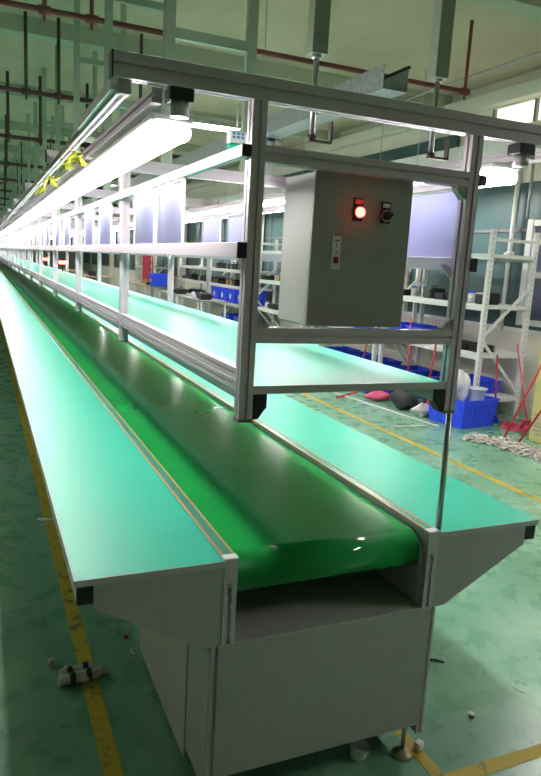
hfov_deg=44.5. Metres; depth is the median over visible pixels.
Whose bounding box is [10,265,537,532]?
countertop
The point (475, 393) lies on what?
plastic tub
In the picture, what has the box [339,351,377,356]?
plastic crate
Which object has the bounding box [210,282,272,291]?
shelf
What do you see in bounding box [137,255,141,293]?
wall column
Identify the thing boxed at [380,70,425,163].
hanging rod
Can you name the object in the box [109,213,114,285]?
wall column
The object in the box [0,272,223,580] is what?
countertop
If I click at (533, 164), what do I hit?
pipe
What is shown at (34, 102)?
frame
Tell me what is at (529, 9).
ceiling beam
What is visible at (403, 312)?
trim
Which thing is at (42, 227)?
pocket
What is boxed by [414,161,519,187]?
lamp
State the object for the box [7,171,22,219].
frame
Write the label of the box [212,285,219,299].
plastic crate
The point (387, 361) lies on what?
plastic crate
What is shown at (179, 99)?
clamp
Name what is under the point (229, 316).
plastic crate
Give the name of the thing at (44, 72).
frame
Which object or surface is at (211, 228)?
pocket
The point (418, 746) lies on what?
block
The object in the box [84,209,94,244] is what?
board
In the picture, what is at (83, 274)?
bench
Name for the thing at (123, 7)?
frame
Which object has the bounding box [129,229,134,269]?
window
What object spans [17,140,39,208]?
frame
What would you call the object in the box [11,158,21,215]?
frame
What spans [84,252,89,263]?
window
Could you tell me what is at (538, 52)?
conduit
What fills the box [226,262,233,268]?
tool case
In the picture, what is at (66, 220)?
pocket
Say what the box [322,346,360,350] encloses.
plastic crate
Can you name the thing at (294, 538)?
conveyor
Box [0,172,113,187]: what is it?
ceiling beam
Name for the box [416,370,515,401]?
shelf
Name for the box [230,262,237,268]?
tool case
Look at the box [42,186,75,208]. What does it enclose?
lamp
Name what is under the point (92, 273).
tool case
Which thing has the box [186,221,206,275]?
window
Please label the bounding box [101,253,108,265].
window
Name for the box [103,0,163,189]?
frame
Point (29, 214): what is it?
lamp
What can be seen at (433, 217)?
panel
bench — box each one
[58,269,83,272]
[72,273,112,285]
[129,281,176,303]
[158,290,198,310]
[180,296,227,317]
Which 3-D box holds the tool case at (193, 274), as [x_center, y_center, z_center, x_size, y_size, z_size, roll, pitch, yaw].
[-2.400,-3.539,20.982,0.280,0.188,0.200,-1,12,-23]
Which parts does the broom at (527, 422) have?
handle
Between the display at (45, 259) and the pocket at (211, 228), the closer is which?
the pocket at (211, 228)
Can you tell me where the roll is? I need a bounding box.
[57,661,107,686]
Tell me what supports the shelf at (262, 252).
attached to the storage rack at (261, 307)
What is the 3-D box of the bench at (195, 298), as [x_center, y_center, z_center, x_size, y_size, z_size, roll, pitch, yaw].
[-1.733,-1.792,16.764,0.700,0.950,1.800,-1,12,-23]
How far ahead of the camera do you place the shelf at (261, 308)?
15.24 m
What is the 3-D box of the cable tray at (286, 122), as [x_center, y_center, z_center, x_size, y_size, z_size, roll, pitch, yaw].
[-4.894,-3.808,15.116,0.140,0.314,27.506,-1,12,-23]
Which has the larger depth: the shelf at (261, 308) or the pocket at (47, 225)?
the shelf at (261, 308)
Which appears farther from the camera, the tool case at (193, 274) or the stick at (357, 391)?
the tool case at (193, 274)
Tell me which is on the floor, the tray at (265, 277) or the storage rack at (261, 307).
the storage rack at (261, 307)
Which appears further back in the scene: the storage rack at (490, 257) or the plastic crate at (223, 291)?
the plastic crate at (223, 291)
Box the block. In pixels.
[413,739,423,751]
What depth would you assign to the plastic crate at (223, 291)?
17.98 m
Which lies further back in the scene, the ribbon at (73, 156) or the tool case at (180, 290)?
the tool case at (180, 290)
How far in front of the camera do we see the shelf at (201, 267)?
20.44 m
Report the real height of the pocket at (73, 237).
0.249 m
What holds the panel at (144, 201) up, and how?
attached to the frame at (247, 359)
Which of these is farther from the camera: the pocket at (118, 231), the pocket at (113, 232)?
the pocket at (113, 232)
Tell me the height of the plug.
0.036 m
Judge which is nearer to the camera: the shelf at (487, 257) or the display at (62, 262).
the shelf at (487, 257)
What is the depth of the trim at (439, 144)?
11.61 m
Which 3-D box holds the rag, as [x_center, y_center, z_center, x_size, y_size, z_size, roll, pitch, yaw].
[2.050,0.302,8.909,0.358,0.206,0.221,-1,12,-23]
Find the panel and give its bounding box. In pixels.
[407,189,457,257]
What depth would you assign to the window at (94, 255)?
44.60 m
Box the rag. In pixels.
[410,403,428,416]
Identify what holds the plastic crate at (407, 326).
on the storage rack at (490, 257)
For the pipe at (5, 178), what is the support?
hanging from the ceiling
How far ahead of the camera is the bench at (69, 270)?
34.35 m
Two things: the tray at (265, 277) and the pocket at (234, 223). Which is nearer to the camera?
the pocket at (234, 223)
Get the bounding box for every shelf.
[136,265,167,269]
[147,295,166,300]
[179,278,205,283]
[180,265,215,269]
[210,267,274,274]
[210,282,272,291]
[214,302,238,307]
[258,306,277,314]
[259,279,279,284]
[261,251,281,253]
[403,295,527,311]
[408,344,521,359]
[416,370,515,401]
[434,253,533,262]
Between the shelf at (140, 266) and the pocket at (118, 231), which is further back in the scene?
the shelf at (140, 266)
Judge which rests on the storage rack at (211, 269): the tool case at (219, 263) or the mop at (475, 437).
the tool case at (219, 263)
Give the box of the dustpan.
[500,418,528,432]
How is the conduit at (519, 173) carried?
attached to the wall at (506, 340)
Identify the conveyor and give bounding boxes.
[0,264,538,775]
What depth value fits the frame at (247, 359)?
2.27 m
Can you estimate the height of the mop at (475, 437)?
1.154 m
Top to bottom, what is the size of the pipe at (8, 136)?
1.088 m
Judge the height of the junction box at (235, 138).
0.173 m
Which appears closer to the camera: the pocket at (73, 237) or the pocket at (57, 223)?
the pocket at (57, 223)
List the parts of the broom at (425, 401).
handle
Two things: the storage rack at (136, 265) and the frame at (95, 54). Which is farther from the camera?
the storage rack at (136, 265)
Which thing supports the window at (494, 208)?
in the wall at (506, 340)
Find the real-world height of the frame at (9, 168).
2.278 m
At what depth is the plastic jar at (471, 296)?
9.11 m
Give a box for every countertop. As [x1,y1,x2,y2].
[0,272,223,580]
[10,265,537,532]
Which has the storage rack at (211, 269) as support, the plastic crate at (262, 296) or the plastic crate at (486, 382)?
the plastic crate at (262, 296)
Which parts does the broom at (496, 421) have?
handle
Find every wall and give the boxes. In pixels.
[0,213,82,273]
[83,68,540,416]
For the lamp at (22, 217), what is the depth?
7.98 m
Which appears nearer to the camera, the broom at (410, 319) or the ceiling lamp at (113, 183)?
the broom at (410, 319)
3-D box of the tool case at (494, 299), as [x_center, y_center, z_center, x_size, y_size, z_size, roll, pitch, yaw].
[2.901,-1.214,8.850,0.280,0.188,0.200,-1,12,-23]
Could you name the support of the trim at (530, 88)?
attached to the wall at (506, 340)
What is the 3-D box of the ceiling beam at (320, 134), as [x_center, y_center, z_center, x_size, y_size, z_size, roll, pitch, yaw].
[-5.934,-5.145,10.922,16.000,0.190,0.280,-1,12,-23]
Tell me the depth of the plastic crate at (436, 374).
10.47 m
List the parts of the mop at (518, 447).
handle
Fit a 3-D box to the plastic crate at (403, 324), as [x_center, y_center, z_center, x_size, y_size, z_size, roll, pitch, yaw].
[2.228,-0.949,10.725,0.540,0.202,0.420,-1,12,-23]
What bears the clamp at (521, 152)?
attached to the frame at (247, 359)
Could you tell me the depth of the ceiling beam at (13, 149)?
18.24 m
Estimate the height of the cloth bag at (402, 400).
0.347 m
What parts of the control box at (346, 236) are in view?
indicator plate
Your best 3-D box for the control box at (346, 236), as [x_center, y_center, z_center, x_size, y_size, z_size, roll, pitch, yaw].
[0.255,-0.462,2.256,0.366,0.487,0.265,-1,12,-23]
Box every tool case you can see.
[89,271,95,275]
[175,287,186,293]
[190,273,199,278]
[199,292,211,299]
[215,261,225,267]
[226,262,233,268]
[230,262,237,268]
[232,280,239,285]
[423,285,444,297]
[475,290,499,304]
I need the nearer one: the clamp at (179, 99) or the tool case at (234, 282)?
the clamp at (179, 99)
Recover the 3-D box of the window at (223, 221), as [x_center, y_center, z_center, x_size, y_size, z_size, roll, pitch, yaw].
[-1.259,-4.202,20.462,0.050,2.070,3.560,-1,12,-23]
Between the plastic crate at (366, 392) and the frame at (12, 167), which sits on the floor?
the plastic crate at (366, 392)
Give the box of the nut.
[469,711,474,717]
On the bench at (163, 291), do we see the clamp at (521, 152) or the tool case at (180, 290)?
the tool case at (180, 290)
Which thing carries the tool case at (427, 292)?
on the storage rack at (490, 257)
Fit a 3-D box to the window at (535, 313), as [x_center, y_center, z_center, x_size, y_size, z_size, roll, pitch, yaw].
[3.896,-1.440,8.459,0.065,1.450,1.800,-1,12,-23]
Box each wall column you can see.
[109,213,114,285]
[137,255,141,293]
[177,191,187,305]
[257,186,264,314]
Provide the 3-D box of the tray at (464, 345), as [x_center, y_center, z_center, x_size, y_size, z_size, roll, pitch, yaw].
[2.801,-0.595,9.316,0.320,0.090,0.200,-1,12,-23]
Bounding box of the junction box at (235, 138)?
[226,104,246,147]
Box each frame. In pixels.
[0,48,540,530]
[1,188,7,219]
[2,187,14,219]
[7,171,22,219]
[9,168,25,208]
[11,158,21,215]
[14,154,34,221]
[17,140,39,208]
[22,133,42,206]
[27,113,53,218]
[33,101,63,223]
[42,67,75,219]
[55,44,97,214]
[73,0,126,207]
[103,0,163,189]
[160,0,258,171]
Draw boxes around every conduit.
[400,51,540,100]
[498,168,522,328]
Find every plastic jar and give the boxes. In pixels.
[411,286,417,295]
[467,291,474,302]
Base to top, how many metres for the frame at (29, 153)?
2.278 m
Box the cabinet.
[529,349,540,443]
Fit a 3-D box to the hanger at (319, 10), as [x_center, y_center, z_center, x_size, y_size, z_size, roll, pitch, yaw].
[0.219,-1.976,1.922,0.097,2.406,0.044,-1,12,-23]
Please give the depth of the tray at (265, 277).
15.30 m
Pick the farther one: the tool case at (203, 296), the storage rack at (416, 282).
the tool case at (203, 296)
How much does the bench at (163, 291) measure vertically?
0.950 m
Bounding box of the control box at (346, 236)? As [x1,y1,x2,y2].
[278,170,413,327]
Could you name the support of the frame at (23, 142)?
hanging from the ceiling
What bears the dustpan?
on the floor
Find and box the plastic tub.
[468,386,487,400]
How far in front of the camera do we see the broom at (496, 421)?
8.75 m
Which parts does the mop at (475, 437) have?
handle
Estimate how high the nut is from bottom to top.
0.019 m
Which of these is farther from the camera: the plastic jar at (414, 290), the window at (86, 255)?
the window at (86, 255)
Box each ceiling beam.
[0,81,339,140]
[0,120,201,153]
[0,144,223,169]
[0,160,189,183]
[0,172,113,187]
[458,0,540,21]
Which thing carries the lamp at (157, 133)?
attached to the frame at (247, 359)
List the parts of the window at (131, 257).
frame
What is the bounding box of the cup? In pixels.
[350,739,370,760]
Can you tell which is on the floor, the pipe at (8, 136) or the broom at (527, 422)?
the broom at (527, 422)
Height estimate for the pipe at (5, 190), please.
1.088 m
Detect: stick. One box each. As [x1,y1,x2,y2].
[336,391,362,397]
[391,425,429,427]
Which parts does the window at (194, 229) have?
frame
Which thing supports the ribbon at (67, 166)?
attached to the frame at (247, 359)
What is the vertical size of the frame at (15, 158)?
2.278 m
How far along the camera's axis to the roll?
2.98 m
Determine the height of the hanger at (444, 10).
2.406 m
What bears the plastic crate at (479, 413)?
on the floor
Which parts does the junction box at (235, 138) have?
cord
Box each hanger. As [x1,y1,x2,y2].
[306,0,332,144]
[426,0,455,160]
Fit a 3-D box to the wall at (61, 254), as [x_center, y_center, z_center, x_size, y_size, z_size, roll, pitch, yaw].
[-21.239,-10.382,46.410,16.300,4.700,0.150,-1,12,-23]
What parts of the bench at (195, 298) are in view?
leg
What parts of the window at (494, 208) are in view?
frame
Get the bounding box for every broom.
[407,319,411,371]
[418,323,439,403]
[493,355,498,423]
[516,344,530,427]
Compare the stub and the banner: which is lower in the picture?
the stub
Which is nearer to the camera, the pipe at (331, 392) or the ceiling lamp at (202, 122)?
the ceiling lamp at (202, 122)
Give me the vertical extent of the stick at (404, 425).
0.024 m
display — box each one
[43,257,47,266]
[57,259,65,271]
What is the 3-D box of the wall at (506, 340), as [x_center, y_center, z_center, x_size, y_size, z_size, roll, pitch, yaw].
[-2.703,-5.091,23.867,0.200,4.700,57.240,-1,12,-23]
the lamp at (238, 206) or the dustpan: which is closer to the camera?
the lamp at (238, 206)
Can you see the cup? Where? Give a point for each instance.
(359, 750)
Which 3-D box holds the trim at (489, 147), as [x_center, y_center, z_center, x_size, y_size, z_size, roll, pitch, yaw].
[-2.880,-6.341,23.524,0.338,0.340,57.000,-1,12,-23]
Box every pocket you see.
[30,230,32,245]
[34,228,36,245]
[41,226,44,245]
[46,224,49,245]
[55,220,60,245]
[64,217,69,245]
[72,236,75,244]
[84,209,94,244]
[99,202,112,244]
[112,231,115,244]
[117,230,119,243]
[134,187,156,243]
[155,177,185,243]
[201,218,220,242]
[226,215,242,241]
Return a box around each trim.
[84,263,540,334]
[96,76,540,215]
[112,140,540,222]
[283,135,459,176]
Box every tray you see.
[42,63,410,224]
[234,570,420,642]
[264,276,274,279]
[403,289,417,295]
[433,293,448,299]
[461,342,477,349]
[467,344,494,351]
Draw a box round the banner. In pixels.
[141,255,154,296]
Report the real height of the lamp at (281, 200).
0.074 m
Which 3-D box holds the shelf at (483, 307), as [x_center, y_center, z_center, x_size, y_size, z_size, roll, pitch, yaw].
[2.684,-1.272,9.827,0.780,0.080,2.350,-1,12,-23]
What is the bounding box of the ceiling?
[0,0,540,213]
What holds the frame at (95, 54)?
hanging from the ceiling
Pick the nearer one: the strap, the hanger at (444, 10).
the hanger at (444, 10)
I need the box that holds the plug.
[48,657,55,667]
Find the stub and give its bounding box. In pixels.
[37,518,53,521]
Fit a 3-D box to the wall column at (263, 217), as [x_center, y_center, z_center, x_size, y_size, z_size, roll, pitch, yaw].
[-0.389,-3.872,18.077,0.200,4.700,0.500,-1,12,-23]
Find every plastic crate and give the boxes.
[149,273,166,286]
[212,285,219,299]
[219,286,227,300]
[221,313,237,320]
[227,287,236,303]
[236,290,266,305]
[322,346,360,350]
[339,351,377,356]
[360,357,401,365]
[363,390,395,393]
[389,322,427,328]
[391,365,436,371]
[405,325,437,328]
[411,371,439,400]
[429,395,499,428]
[468,374,501,393]
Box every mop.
[457,364,540,446]
[487,410,540,462]
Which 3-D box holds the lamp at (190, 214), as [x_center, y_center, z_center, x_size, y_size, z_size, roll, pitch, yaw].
[-0.861,-1.609,6.315,0.124,0.074,1.240,-1,12,-23]
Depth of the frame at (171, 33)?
3.72 m
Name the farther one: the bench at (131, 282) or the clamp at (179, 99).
the bench at (131, 282)
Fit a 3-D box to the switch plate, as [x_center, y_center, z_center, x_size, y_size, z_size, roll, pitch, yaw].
[0.383,-0.572,2.159,0.038,0.069,0.030,-1,12,-23]
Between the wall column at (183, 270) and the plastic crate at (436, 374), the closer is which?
the plastic crate at (436, 374)
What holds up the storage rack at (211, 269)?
on the floor
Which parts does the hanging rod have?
suspension rod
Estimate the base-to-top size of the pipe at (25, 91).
0.988 m
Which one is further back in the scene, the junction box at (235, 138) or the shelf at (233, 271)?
the shelf at (233, 271)
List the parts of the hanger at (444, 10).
threaded rod, foot plate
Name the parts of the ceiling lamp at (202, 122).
suspension rod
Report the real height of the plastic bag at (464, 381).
0.479 m
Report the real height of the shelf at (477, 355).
0.080 m
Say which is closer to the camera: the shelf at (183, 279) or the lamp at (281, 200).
the lamp at (281, 200)
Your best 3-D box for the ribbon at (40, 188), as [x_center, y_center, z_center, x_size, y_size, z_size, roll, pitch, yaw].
[-1.479,-1.297,4.253,0.084,0.104,0.184,-1,12,-23]
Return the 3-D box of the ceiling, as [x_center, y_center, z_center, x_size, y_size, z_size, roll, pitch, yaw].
[-9.862,-7.297,20.266,16.300,0.150,57.000,-1,12,-23]
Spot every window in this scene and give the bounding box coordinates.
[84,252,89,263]
[92,253,97,264]
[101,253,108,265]
[114,231,119,267]
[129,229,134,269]
[157,243,176,276]
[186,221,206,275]
[212,218,239,279]
[261,211,283,291]
[407,181,540,330]
[492,98,540,122]
[515,219,540,326]
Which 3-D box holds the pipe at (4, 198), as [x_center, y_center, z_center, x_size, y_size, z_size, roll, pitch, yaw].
[-12.375,-7.330,23.052,11.900,1.088,0.099,-1,12,-23]
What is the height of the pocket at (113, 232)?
0.249 m
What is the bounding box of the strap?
[512,681,526,692]
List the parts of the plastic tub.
lid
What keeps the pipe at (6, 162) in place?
hanging from the ceiling
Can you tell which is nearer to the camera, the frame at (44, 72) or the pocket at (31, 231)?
the pocket at (31, 231)
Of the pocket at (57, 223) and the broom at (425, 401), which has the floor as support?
the broom at (425, 401)
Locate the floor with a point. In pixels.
(487, 636)
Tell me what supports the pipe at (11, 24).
attached to the ceiling
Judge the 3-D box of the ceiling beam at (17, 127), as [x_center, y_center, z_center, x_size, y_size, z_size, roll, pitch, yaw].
[-7.390,-5.853,14.249,16.000,0.190,0.280,-1,12,-23]
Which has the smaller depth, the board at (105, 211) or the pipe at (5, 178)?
the board at (105, 211)
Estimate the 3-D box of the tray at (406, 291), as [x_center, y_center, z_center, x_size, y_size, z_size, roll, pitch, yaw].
[2.160,-1.525,10.547,0.320,0.090,0.200,-1,12,-23]
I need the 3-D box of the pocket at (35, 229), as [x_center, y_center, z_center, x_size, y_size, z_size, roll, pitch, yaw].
[-3.316,-2.129,9.339,0.016,0.249,0.420,-1,12,-23]
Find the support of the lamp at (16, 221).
attached to the frame at (247, 359)
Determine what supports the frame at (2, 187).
hanging from the ceiling
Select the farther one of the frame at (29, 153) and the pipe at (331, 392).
the frame at (29, 153)
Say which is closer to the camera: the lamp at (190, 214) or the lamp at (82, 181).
the lamp at (82, 181)
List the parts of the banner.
stand leg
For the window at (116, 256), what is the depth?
37.51 m
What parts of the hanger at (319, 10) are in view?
threaded rod, foot plate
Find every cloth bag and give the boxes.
[364,391,389,400]
[390,390,418,409]
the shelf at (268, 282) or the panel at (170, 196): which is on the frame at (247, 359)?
the panel at (170, 196)
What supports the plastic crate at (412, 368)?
on the floor
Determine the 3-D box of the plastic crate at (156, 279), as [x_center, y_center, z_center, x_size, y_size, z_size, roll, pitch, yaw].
[-3.591,-3.524,21.588,0.646,0.402,0.620,-1,12,-23]
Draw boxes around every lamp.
[11,222,20,228]
[14,219,24,225]
[18,214,32,223]
[24,208,42,219]
[31,200,55,214]
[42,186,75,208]
[59,163,110,197]
[81,108,132,185]
[89,112,193,179]
[185,212,201,222]
[189,0,267,131]
[193,204,242,218]
[263,196,284,213]
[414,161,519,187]
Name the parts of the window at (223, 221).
frame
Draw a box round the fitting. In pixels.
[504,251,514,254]
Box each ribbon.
[33,177,46,193]
[40,166,60,186]
[58,148,76,170]
[64,138,86,165]
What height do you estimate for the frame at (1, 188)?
2.278 m
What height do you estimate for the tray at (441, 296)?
0.090 m
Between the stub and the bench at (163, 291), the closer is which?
the stub
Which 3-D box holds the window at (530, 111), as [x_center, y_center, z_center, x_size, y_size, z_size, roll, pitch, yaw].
[3.653,-3.806,9.073,0.070,0.300,1.700,-1,12,-23]
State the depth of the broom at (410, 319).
9.90 m
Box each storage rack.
[135,255,167,300]
[178,257,232,316]
[208,239,278,326]
[258,242,333,345]
[310,269,420,365]
[378,229,540,417]
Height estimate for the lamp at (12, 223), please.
0.074 m
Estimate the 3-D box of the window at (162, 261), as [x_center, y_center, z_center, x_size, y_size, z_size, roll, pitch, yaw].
[-4.249,-5.655,27.297,0.050,2.070,3.560,-1,12,-23]
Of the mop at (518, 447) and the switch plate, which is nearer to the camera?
the switch plate
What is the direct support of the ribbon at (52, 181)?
attached to the frame at (247, 359)
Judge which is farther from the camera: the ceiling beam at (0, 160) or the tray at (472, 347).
the ceiling beam at (0, 160)
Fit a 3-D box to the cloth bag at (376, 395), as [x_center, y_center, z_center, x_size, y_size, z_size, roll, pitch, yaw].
[1.594,0.121,9.775,0.435,0.173,0.211,-1,12,-23]
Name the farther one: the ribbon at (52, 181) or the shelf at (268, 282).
the shelf at (268, 282)
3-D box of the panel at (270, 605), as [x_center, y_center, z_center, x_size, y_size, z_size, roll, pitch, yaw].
[0.108,0.667,2.619,0.754,0.241,0.630,-1,12,-23]
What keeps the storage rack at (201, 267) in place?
on the floor
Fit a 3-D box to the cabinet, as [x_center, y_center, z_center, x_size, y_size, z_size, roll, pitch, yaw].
[3.523,0.095,7.577,0.526,1.220,0.820,-1,12,-23]
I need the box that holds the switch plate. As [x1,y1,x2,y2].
[380,201,393,223]
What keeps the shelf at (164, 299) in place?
attached to the storage rack at (136, 265)
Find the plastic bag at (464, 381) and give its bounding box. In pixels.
[456,369,470,400]
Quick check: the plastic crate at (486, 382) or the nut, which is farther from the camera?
the plastic crate at (486, 382)
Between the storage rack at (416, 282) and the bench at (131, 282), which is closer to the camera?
the storage rack at (416, 282)
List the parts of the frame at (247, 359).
post, post, post, post, post, post, shelf rail, post, shelf rail, post, shelf rail, post, post, rail, shelf rail, post, post, lamp rail, shelf rail, post, rail, rail, post, post, shelf rail, rail, rail, post, lamp rail, support rod, post, rail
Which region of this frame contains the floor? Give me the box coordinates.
[0,320,540,775]
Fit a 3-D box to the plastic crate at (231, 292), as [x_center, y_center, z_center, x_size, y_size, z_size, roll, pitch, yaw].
[-0.766,-2.444,17.560,0.646,0.402,0.620,-1,12,-23]
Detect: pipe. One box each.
[0,0,473,99]
[0,11,142,103]
[0,11,452,107]
[0,71,181,158]
[0,114,135,177]
[0,140,102,189]
[0,158,89,198]
[0,177,72,203]
[331,392,438,427]
[525,163,534,219]
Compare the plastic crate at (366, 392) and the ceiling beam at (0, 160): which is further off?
the ceiling beam at (0, 160)
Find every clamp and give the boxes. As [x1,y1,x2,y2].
[165,86,194,119]
[507,143,534,167]

